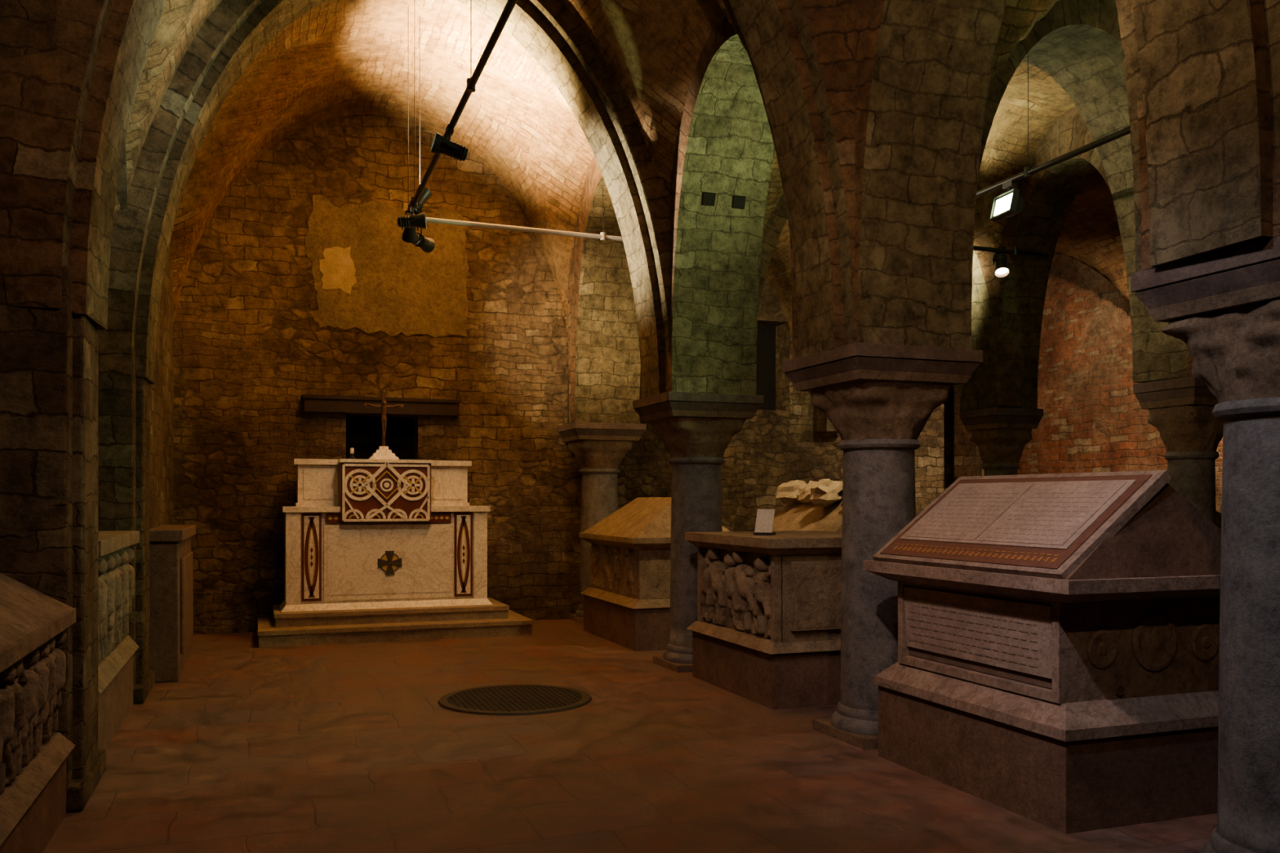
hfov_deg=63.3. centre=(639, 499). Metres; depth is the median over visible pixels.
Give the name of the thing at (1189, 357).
stone arch
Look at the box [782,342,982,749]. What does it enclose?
stone column
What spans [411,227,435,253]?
track spotlight
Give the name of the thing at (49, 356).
stone pier
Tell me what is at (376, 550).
altar
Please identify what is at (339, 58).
ceiling
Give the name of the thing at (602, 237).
track rail
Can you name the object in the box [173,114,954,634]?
wall
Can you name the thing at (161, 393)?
wall
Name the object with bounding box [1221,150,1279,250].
stone arch
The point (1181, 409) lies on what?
stone column
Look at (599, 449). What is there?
stone column
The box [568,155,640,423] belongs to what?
stone arch
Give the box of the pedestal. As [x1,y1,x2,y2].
[149,524,195,683]
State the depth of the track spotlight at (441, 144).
7.15 m
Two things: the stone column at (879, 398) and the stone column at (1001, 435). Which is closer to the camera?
the stone column at (879, 398)
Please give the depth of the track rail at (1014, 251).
9.73 m
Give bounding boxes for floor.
[42,618,1217,852]
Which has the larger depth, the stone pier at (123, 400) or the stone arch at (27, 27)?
the stone pier at (123, 400)
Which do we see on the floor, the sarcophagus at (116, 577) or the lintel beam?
the sarcophagus at (116, 577)
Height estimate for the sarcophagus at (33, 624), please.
1.239 m
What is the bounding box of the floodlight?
[989,179,1023,221]
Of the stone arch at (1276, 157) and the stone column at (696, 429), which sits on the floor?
the stone column at (696, 429)
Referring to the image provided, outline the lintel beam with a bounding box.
[302,394,460,417]
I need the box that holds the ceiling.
[57,0,1128,411]
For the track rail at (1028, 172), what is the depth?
7.24 m
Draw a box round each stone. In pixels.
[772,499,842,532]
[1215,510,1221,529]
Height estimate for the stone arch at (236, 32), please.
3.780 m
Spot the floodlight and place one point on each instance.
(1009, 203)
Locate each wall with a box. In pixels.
[149,241,173,528]
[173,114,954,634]
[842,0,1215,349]
[954,253,1222,513]
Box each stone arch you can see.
[0,0,57,59]
[0,0,854,357]
[97,0,670,398]
[116,141,127,209]
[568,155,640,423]
[664,16,798,395]
[757,194,1022,411]
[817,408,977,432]
[977,0,1188,382]
[982,105,1164,408]
[1115,0,1279,272]
[1168,351,1193,379]
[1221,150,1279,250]
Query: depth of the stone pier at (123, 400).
7.58 m
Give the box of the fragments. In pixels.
[775,479,843,507]
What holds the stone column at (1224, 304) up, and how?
on the floor
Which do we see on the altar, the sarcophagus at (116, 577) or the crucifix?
the crucifix
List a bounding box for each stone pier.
[0,265,106,813]
[97,346,154,704]
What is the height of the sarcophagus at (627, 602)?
1.519 m
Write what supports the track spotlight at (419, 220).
hanging from the ceiling
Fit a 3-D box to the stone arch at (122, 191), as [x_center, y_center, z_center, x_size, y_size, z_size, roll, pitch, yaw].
[-3.678,-2.895,6.532,0.600,3.590,2.800,0,0,-20]
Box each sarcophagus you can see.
[0,573,75,852]
[97,530,139,749]
[578,497,730,651]
[684,530,842,709]
[863,470,1221,834]
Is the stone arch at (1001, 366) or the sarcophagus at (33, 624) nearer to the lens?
the sarcophagus at (33, 624)
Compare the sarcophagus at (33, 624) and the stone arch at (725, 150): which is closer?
the sarcophagus at (33, 624)
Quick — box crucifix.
[363,389,404,459]
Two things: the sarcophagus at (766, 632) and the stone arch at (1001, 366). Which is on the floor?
the sarcophagus at (766, 632)
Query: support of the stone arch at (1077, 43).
on the stone column at (879, 398)
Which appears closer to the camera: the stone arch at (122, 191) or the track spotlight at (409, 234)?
the stone arch at (122, 191)
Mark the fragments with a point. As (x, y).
(824, 493)
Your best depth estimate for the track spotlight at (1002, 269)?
9.66 m
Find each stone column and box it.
[557,422,646,624]
[632,391,764,672]
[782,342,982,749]
[959,407,1043,475]
[1130,235,1279,852]
[1133,376,1223,525]
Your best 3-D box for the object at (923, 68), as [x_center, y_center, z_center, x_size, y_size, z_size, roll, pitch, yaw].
[2.004,-2.800,5.274,0.800,3.780,2.820,0,0,-20]
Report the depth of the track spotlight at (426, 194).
9.35 m
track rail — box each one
[404,0,517,215]
[419,15,622,240]
[973,214,1048,257]
[976,54,1130,197]
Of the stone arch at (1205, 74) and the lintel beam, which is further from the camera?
the lintel beam
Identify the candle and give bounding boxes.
[348,447,355,458]
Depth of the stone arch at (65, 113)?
5.36 m
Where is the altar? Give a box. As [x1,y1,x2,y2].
[257,458,533,648]
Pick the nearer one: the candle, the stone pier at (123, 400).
the stone pier at (123, 400)
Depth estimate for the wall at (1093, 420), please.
12.72 m
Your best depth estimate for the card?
8.04 m
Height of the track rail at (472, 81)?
1.930 m
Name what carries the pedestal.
on the floor
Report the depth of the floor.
5.76 m
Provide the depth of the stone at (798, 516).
10.43 m
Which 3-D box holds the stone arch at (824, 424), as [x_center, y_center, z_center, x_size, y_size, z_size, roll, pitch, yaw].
[3.132,-2.795,12.283,0.460,3.790,3.708,0,0,-16]
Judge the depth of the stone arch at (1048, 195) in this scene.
9.87 m
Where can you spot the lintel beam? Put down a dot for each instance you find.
(332, 404)
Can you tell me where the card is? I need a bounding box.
[753,509,775,535]
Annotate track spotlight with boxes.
[396,200,426,228]
[401,206,418,243]
[408,186,431,214]
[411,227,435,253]
[430,124,468,161]
[991,245,1009,277]
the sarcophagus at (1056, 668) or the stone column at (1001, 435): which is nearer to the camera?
the sarcophagus at (1056, 668)

